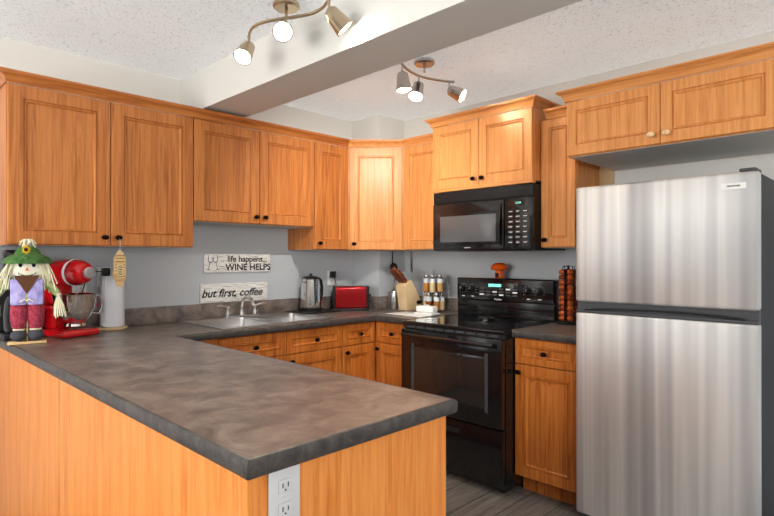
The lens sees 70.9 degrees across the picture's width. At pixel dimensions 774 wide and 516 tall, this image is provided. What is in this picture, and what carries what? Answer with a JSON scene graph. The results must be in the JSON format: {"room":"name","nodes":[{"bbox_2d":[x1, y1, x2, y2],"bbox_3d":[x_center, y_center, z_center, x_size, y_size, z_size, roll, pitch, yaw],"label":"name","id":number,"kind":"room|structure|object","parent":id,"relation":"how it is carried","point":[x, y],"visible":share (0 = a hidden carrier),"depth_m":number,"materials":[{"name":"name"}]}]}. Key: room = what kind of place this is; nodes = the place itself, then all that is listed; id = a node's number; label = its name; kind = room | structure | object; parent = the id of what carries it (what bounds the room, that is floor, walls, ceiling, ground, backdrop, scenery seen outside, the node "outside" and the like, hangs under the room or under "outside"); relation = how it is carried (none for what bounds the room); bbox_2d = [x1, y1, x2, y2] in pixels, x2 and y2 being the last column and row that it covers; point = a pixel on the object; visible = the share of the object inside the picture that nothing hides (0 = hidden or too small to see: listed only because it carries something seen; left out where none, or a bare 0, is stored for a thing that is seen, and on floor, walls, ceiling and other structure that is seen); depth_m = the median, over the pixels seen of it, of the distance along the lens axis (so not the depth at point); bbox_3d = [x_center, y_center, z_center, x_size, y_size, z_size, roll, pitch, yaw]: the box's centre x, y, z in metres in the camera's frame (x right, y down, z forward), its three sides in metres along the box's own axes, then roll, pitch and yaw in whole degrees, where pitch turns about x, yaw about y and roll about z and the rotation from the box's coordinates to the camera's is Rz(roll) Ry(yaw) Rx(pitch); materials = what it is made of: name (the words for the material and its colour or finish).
{"room":"kitchen","nodes":[
{"label":"kitchen","id":0,"kind":"room"},
{"bbox_2d":[0,37,351,310],"bbox_3d":[-2.588,0.088,2.244,0.120,2.444,7.000,0,0,45],"label":"wall","id":1,"kind":"structure","parent":0,"point":[156,277],"depth_m":3.44,"materials":[{"name":"paint"}]},
{"bbox_2d":[72,284,85,292],"bbox_3d":[-1.716,0.146,3.032,0.008,0.116,0.072,0,0,45],"label":"electrical outlet","id":2,"kind":"object","parent":1,"relation":"attached to","point":[80,289],"visible":0.23,"depth_m":3.04,"materials":[{"name":"white plastic"}]},
{"bbox_2d":[82,267,110,292],"bbox_3d":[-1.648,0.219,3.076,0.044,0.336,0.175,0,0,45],"label":"electrical outlet","id":3,"kind":"object","parent":1,"relation":"attached to","point":[102,271],"visible":0.5,"depth_m":3.10,"materials":[{"name":"white plastic"}]},
{"bbox_2d":[0,82,192,247],"bbox_3d":[-1.551,-0.442,2.954,0.356,0.760,0.909,0,0,45],"label":"upper cabinet","id":4,"kind":"object","parent":1,"relation":"attached to","point":[77,171],"visible":1,"depth_m":2.79,"materials":[{"name":"brown wood"}]},
{"bbox_2d":[114,250,125,286],"bbox_3d":[-1.397,0.026,2.845,0.006,0.253,0.066,0,0,35],"label":"leaf ornament","id":5,"kind":"object","parent":4,"relation":"hanging from","point":[119,268],"visible":1,"depth_m":2.84,"materials":[{"name":"brown wood"}]},
{"bbox_2d":[0,66,432,147],"bbox_3d":[-0.826,-0.846,3.256,0.964,0.053,2.436,0,0,45],"label":"crown molding","id":6,"kind":"structure","parent":4,"relation":"on","point":[46,82],"depth_m":3.12,"materials":[{"name":"brown wood"}]},
{"bbox_2d":[203,254,270,272],"bbox_3d":[-1.020,0.034,3.733,0.015,0.121,0.507,0,0,45],"label":"sign","id":7,"kind":"object","parent":1,"relation":"attached to","point":[236,262],"visible":1,"depth_m":3.71,"materials":[{"name":"white wood"}]},
{"bbox_2d":[193,118,313,228],"bbox_3d":[-0.920,-0.518,3.594,0.356,0.606,0.886,0,0,45],"label":"upper cabinet","id":8,"kind":"object","parent":1,"relation":"attached to","point":[244,177],"visible":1,"depth_m":3.45,"materials":[{"name":"brown wood"}]},
{"bbox_2d":[288,142,347,250],"bbox_3d":[-0.498,-0.440,4.021,0.356,0.760,0.314,0,0,45],"label":"upper cabinet","id":9,"kind":"object","parent":1,"relation":"attached to","point":[328,231],"visible":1,"depth_m":3.92,"materials":[{"name":"brown wood"}]},
{"bbox_2d":[327,271,336,285],"bbox_3d":[-0.431,0.192,4.308,0.045,0.186,0.072,0,0,45],"label":"electrical outlet","id":10,"kind":"object","parent":1,"relation":"attached to","point":[331,277],"visible":0.98,"depth_m":4.30,"materials":[{"name":"white plastic"}]},
{"bbox_2d":[0,0,773,120],"bbox_3d":[-0.055,-1.179,-0.170,7.120,0.080,7.120,0,0,45],"label":"ceiling","id":11,"kind":"structure","parent":0,"point":[179,39],"depth_m":2.82,"materials":[{"name":"white paint"}]},
{"bbox_2d":[233,0,352,64],"bbox_3d":[-0.439,-1.022,2.379,0.674,0.221,0.159,0,0,35],"label":"track","id":12,"kind":"object","parent":11,"relation":"hanging from","point":[340,21],"visible":1,"depth_m":2.35,"materials":[{"name":"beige metal"}]},
{"bbox_2d":[181,0,582,123],"bbox_3d":[1.277,-1.016,1.101,6.989,0.237,0.288,0,0,45],"label":"ceiling beam","id":13,"kind":"structure","parent":11,"relation":"attached to","point":[315,54],"depth_m":2.44,"materials":[{"name":"white paint"}]},
{"bbox_2d":[396,57,466,102],"bbox_3d":[0.246,-1.019,3.127,0.193,0.224,0.528,0,0,45],"label":"track light","id":14,"kind":"object","parent":11,"relation":"hanging from","point":[416,90],"visible":0.96,"depth_m":3.11,"materials":[{"name":"silver metal"}]},
{"bbox_2d":[446,471,579,515],"bbox_3d":[-0.055,1.335,-0.175,7.120,0.060,7.120,0,0,45],"label":"floor","id":15,"kind":"structure","parent":0,"point":[465,496],"depth_m":2.92,"materials":[{"name":"wood"}]},
{"bbox_2d":[0,348,27,515],"bbox_3d":[-1.493,0.875,2.735,0.741,0.872,0.640,0,0,45],"label":"base cabinet","id":16,"kind":"object","parent":15,"relation":"on","point":[13,369],"depth_m":2.49,"materials":[{"name":"brown wood"}]},
{"bbox_2d":[28,363,75,515],"bbox_3d":[-1.017,0.874,2.265,0.597,0.872,0.641,0,0,45],"label":"base cabinet","id":17,"kind":"object","parent":15,"relation":"on","point":[66,449],"depth_m":2.06,"materials":[{"name":"brown wood"}]},
{"bbox_2d":[76,389,139,515],"bbox_3d":[-0.591,0.873,1.845,0.600,0.872,0.640,0,0,45],"label":"peninsula panel","id":18,"kind":"object","parent":15,"relation":"on","point":[107,439],"depth_m":1.64,"materials":[{"name":"brown wood"}]},
{"bbox_2d":[200,338,223,346],"bbox_3d":[-1.230,0.876,3.089,0.618,0.872,0.265,0,0,45],"label":"base cabinet","id":19,"kind":"object","parent":15,"relation":"on","point":[219,342],"depth_m":2.97,"materials":[{"name":"brown wood"}]},
{"bbox_2d":[224,325,343,373],"bbox_3d":[-0.826,0.876,3.499,0.618,0.872,0.886,0,0,45],"label":"base cabinet","id":20,"kind":"object","parent":15,"relation":"on","point":[320,347],"depth_m":3.37,"materials":[{"name":"brown wood"}]},
{"bbox_2d":[0,296,387,355],"bbox_3d":[-0.808,0.368,3.491,0.657,0.140,2.720,0,0,45],"label":"countertop","id":21,"kind":"structure","parent":20,"relation":"on","point":[145,321],"depth_m":3.31,"materials":[{"name":"laminate"}]},
{"bbox_2d":[0,250,28,340],"bbox_3d":[-1.859,0.177,2.702,0.213,0.435,0.110,0,0,45],"label":"coffee maker","id":22,"kind":"object","parent":21,"relation":"on","point":[6,329],"visible":0.38,"depth_m":2.63,"materials":[{"name":"black plastic"}]},
{"bbox_2d":[0,239,66,344],"bbox_3d":[-1.671,0.152,2.528,0.313,0.485,0.227,0,0,-30],"label":"doll","id":23,"kind":"object","parent":21,"relation":"on","point":[27,270],"visible":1,"depth_m":2.49,"materials":[{"name":"multicoloured fabric"}]},
{"bbox_2d":[42,259,102,338],"bbox_3d":[-1.618,0.200,2.803,0.355,0.390,0.268,0,0,29],"label":"stand mixer","id":24,"kind":"object","parent":21,"relation":"on","point":[69,274],"visible":0.88,"depth_m":2.72,"materials":[{"name":"red metal"}]},
{"bbox_2d":[96,270,127,330],"bbox_3d":[-1.541,0.231,3.051,0.160,0.329,0.160,0,0,25],"label":"towel stand","id":25,"kind":"object","parent":21,"relation":"on","point":[112,312],"visible":0.79,"depth_m":3.00,"materials":[{"name":"white paper"}]},
{"bbox_2d":[200,282,266,302],"bbox_3d":[-1.038,0.231,3.715,0.015,0.124,0.506,0,0,45],"label":"coffee sign","id":26,"kind":"object","parent":21,"relation":"on","point":[220,292],"visible":0.98,"depth_m":3.69,"materials":[{"name":"white wood"}]},
{"bbox_2d":[216,295,266,317],"bbox_3d":[-0.929,0.317,3.601,0.182,0.147,0.377,0,0,45],"label":"faucet","id":27,"kind":"object","parent":21,"relation":"on","point":[227,313],"visible":1,"depth_m":3.62,"materials":[{"name":"silver metal"}]},
{"bbox_2d":[179,312,335,329],"bbox_3d":[-0.815,0.478,3.489,0.533,0.175,0.821,0,0,45],"label":"sink","id":28,"kind":"object","parent":21,"relation":"in","point":[222,323],"visible":0.42,"depth_m":3.54,"materials":[{"name":"silver metal"}]},
{"bbox_2d":[285,308,339,313],"bbox_3d":[-0.549,0.392,4.024,0.220,0.011,0.350,0,0,45],"label":"tray","id":29,"kind":"object","parent":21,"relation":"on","point":[323,310],"visible":0.67,"depth_m":3.94,"materials":[{"name":"black plastic"}]},
{"bbox_2d":[299,273,322,310],"bbox_3d":[-0.549,0.248,4.036,0.166,0.274,0.212,0,0,37],"label":"kettle","id":30,"kind":"object","parent":29,"relation":"on","point":[311,293],"visible":1,"depth_m":3.96,"materials":[{"name":"silver metal"}]},
{"bbox_2d":[333,285,370,310],"bbox_3d":[-0.273,0.305,4.218,0.296,0.186,0.172,0,0,-5],"label":"toaster","id":31,"kind":"object","parent":21,"relation":"on","point":[348,298],"visible":1,"depth_m":4.14,"materials":[{"name":"red plastic"}]},
{"bbox_2d":[388,278,397,309],"bbox_3d":[0.056,0.268,4.264,0.098,0.260,0.098,0,0,45],"label":"utensil holder","id":32,"kind":"object","parent":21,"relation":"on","point":[392,300],"visible":0.67,"depth_m":4.22,"materials":[{"name":"silver metal"}]},
{"bbox_2d":[390,266,421,310],"bbox_3d":[0.141,0.230,4.168,0.266,0.336,0.109,0,0,-37],"label":"knife block","id":33,"kind":"object","parent":21,"relation":"on","point":[409,299],"visible":1,"depth_m":4.13,"materials":[{"name":"brown wood"}]},
{"bbox_2d":[140,416,445,515],"bbox_3d":[-0.214,0.873,1.464,0.471,0.872,0.651,0,0,45],"label":"base cabinet","id":34,"kind":"object","parent":15,"relation":"on","point":[403,472],"depth_m":1.31,"materials":[{"name":"brown wood"}]},
{"bbox_2d":[16,332,457,480],"bbox_3d":[-0.666,0.415,1.907,1.770,0.040,0.666,0,0,45],"label":"countertop","id":35,"kind":"structure","parent":34,"relation":"on","point":[163,370],"depth_m":1.53,"materials":[{"name":"laminate"}]},
{"bbox_2d":[268,464,299,515],"bbox_3d":[-0.213,0.497,1.131,0.008,0.122,0.078,0,0,45],"label":"outlet","id":36,"kind":"object","parent":34,"relation":"attached to","point":[283,492],"visible":0.88,"depth_m":1.13,"materials":[{"name":"grey"}]},
{"bbox_2d":[344,321,374,380],"bbox_3d":[-0.408,0.877,3.922,0.618,0.872,0.305,0,0,45],"label":"base cabinet","id":37,"kind":"object","parent":15,"relation":"on","point":[347,349],"depth_m":3.71,"materials":[{"name":"brown wood"}]},
{"bbox_2d":[352,114,403,295],"bbox_3d":[-0.073,0.093,4.477,0.320,2.443,0.287,0,0,45],"label":"column","id":38,"kind":"structure","parent":15,"relation":"on","point":[371,269],"depth_m":4.35,"materials":[{"name":"paint"}]},
{"bbox_2d":[329,148,422,250],"bbox_3d":[-0.086,-0.440,4.259,0.608,0.759,0.614,0,0,45],"label":"upper cabinet","id":39,"kind":"object","parent":38,"relation":"attached to","point":[375,199],"visible":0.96,"depth_m":4.04,"materials":[{"name":"brown wood"}]},
{"bbox_2d":[390,251,397,269],"bbox_3d":[0.055,0.029,4.342,0.044,0.174,0.080,0,0,45],"label":"ladle","id":40,"kind":"object","parent":38,"relation":"attached to","point":[392,265],"visible":0.62,"depth_m":4.33,"materials":[{"name":"black plastic"}]},
{"bbox_2d":[373,321,404,386],"bbox_3d":[0.027,0.878,4.119,0.962,0.872,0.650,0,0,45],"label":"base cabinet","id":41,"kind":"object","parent":15,"relation":"on","point":[387,341],"visible":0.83,"depth_m":3.73,"materials":[{"name":"brown wood"}]},
{"bbox_2d":[376,296,462,323],"bbox_3d":[0.264,0.369,3.892,0.306,0.140,0.643,0,0,45],"label":"countertop","id":42,"kind":"structure","parent":41,"relation":"on","point":[451,306],"depth_m":4.06,"materials":[{"name":"laminate"}]},
{"bbox_2d":[386,311,439,316],"bbox_3d":[0.182,0.396,3.850,0.325,0.004,0.220,0,0,45],"label":"cutting board","id":43,"kind":"object","parent":42,"relation":"on","point":[406,313],"visible":0.88,"depth_m":3.81,"materials":[{"name":"white"}]},
{"bbox_2d":[414,304,439,314],"bbox_3d":[0.280,0.360,3.825,0.170,0.066,0.090,0,0,45],"label":"butter dish","id":44,"kind":"object","parent":43,"relation":"on","point":[425,309],"visible":0.98,"depth_m":3.79,"materials":[{"name":"white ceramic"}]},
{"bbox_2d":[422,268,445,312],"bbox_3d":[0.349,0.234,4.052,0.180,0.328,0.180,0,0,45],"label":"spice rack","id":45,"kind":"object","parent":42,"relation":"on","point":[433,287],"visible":0.9,"depth_m":4.00,"materials":[{"name":"silver metal"}]},
{"bbox_2d":[401,277,560,492],"bbox_3d":[0.578,0.723,3.446,0.758,1.178,0.740,0,0,45],"label":"stove","id":46,"kind":"object","parent":15,"relation":"on","point":[466,360],"visible":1,"depth_m":3.18,"materials":[{"name":"black metal"}]},
{"bbox_2d":[478,316,494,321],"bbox_3d":[0.637,0.386,3.498,0.110,0.024,0.205,0,0,15],"label":"spoon rest","id":47,"kind":"object","parent":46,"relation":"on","point":[485,318],"visible":0.98,"depth_m":3.51,"materials":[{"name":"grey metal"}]},
{"bbox_2d":[491,262,507,277],"bbox_3d":[0.768,0.081,3.712,0.120,0.105,0.120,0,0,45],"label":"mushroom","id":48,"kind":"object","parent":46,"relation":"on","point":[499,268],"visible":1,"depth_m":3.68,"materials":[{"name":"orange ceramic"}]},
{"bbox_2d":[514,337,575,505],"bbox_3d":[1.051,0.876,3.109,0.378,0.872,0.650,0,0,45],"label":"base cabinet","id":49,"kind":"object","parent":15,"relation":"on","point":[545,417],"visible":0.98,"depth_m":2.91,"materials":[{"name":"brown wood"}]},
{"bbox_2d":[512,322,575,343],"bbox_3d":[1.061,0.367,3.106,0.399,0.140,0.643,0,0,45],"label":"countertop","id":50,"kind":"structure","parent":49,"relation":"on","point":[554,332],"depth_m":2.94,"materials":[{"name":"laminate"}]},
{"bbox_2d":[556,265,577,324],"bbox_3d":[1.097,0.219,3.286,0.144,0.354,0.144,0,0,45],"label":"pod carousel","id":51,"kind":"object","parent":50,"relation":"on","point":[568,302],"visible":0.88,"depth_m":3.27,"materials":[{"name":"black plastic"}]},
{"bbox_2d":[576,167,773,515],"bbox_3d":[1.440,0.473,2.659,0.760,1.674,0.688,0,0,45],"label":"fridge","id":52,"kind":"object","parent":15,"relation":"on","point":[675,350],"visible":1,"depth_m":2.37,"materials":[{"name":"grey metal"}]},
{"bbox_2d":[404,31,773,322],"bbox_3d":[2.404,0.088,2.319,7.120,2.444,0.120,0,0,45],"label":"wall","id":53,"kind":"structure","parent":0,"point":[452,266],"depth_m":3.55,"materials":[{"name":"paint"}]},
{"bbox_2d":[410,251,412,271],"bbox_3d":[0.198,0.029,4.402,0.021,0.172,0.010,0,0,45],"label":"tongs","id":54,"kind":"object","parent":53,"relation":"attached to","point":[411,270],"visible":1,"depth_m":4.40,"materials":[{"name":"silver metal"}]},
{"bbox_2d":[404,142,433,250],"bbox_3d":[0.348,-0.440,4.012,0.356,0.760,0.356,0,0,45],"label":"upper cabinet","id":55,"kind":"object","parent":53,"relation":"attached to","point":[418,198],"visible":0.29,"depth_m":3.94,"materials":[{"name":"brown wood"}]},
{"bbox_2d":[432,107,559,193],"bbox_3d":[0.715,-0.668,3.587,0.761,0.448,0.446,0,0,45],"label":"upper cabinet","id":56,"kind":"object","parent":53,"relation":"attached to","point":[499,150],"visible":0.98,"depth_m":3.40,"materials":[{"name":"brown wood"}]},
{"bbox_2d":[424,94,564,128],"bbox_3d":[0.713,-0.917,3.585,0.840,0.053,0.452,0,0,45],"label":"crown molding","id":57,"kind":"structure","parent":56,"relation":"on","point":[537,101],"depth_m":3.35,"materials":[{"name":"brown wood"}]},
{"bbox_2d":[433,183,564,251],"bbox_3d":[0.718,-0.245,3.590,0.758,0.392,0.436,0,0,45],"label":"microwave","id":58,"kind":"object","parent":56,"relation":"attached to","point":[505,218],"visible":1,"depth_m":3.40,"materials":[{"name":"black"}]},
{"bbox_2d":[543,105,566,119],"bbox_3d":[1.123,-0.846,3.244,0.219,0.053,0.362,0,0,45],"label":"crown molding","id":59,"kind":"structure","parent":53,"relation":"attached to","point":[555,112],"depth_m":3.16,"materials":[{"name":"brown wood"}]},
{"bbox_2d":[541,116,598,248],"bbox_3d":[1.096,-0.441,3.273,0.220,0.760,0.356,0,0,45],"label":"upper cabinet","id":60,"kind":"object","parent":53,"relation":"attached to","point":[564,177],"visible":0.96,"depth_m":3.18,"materials":[{"name":"brown wood"}]},
{"bbox_2d":[599,167,613,185],"bbox_3d":[1.328,-0.442,3.287,0.088,0.759,0.010,0,0,45],"label":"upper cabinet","id":61,"kind":"object","parent":53,"relation":"attached to","point":[606,176],"visible":0.07,"depth_m":3.29,"materials":[{"name":"beige wood"}]},
{"bbox_2d":[567,58,773,170],"bbox_3d":[1.459,-0.666,2.705,0.914,0.286,0.656,0,0,45],"label":"upper cabinet","id":62,"kind":"object","parent":53,"relation":"attached to","point":[722,113],"visible":1,"depth_m":2.50,"materials":[{"name":"brown wood"}]},
{"bbox_2d":[555,42,773,103],"bbox_3d":[1.457,-0.833,2.703,0.993,0.053,0.662,0,0,45],"label":"crown molding","id":63,"kind":"structure","parent":62,"relation":"on","point":[765,51],"depth_m":2.44,"materials":[{"name":"brown wood"}]}
]}

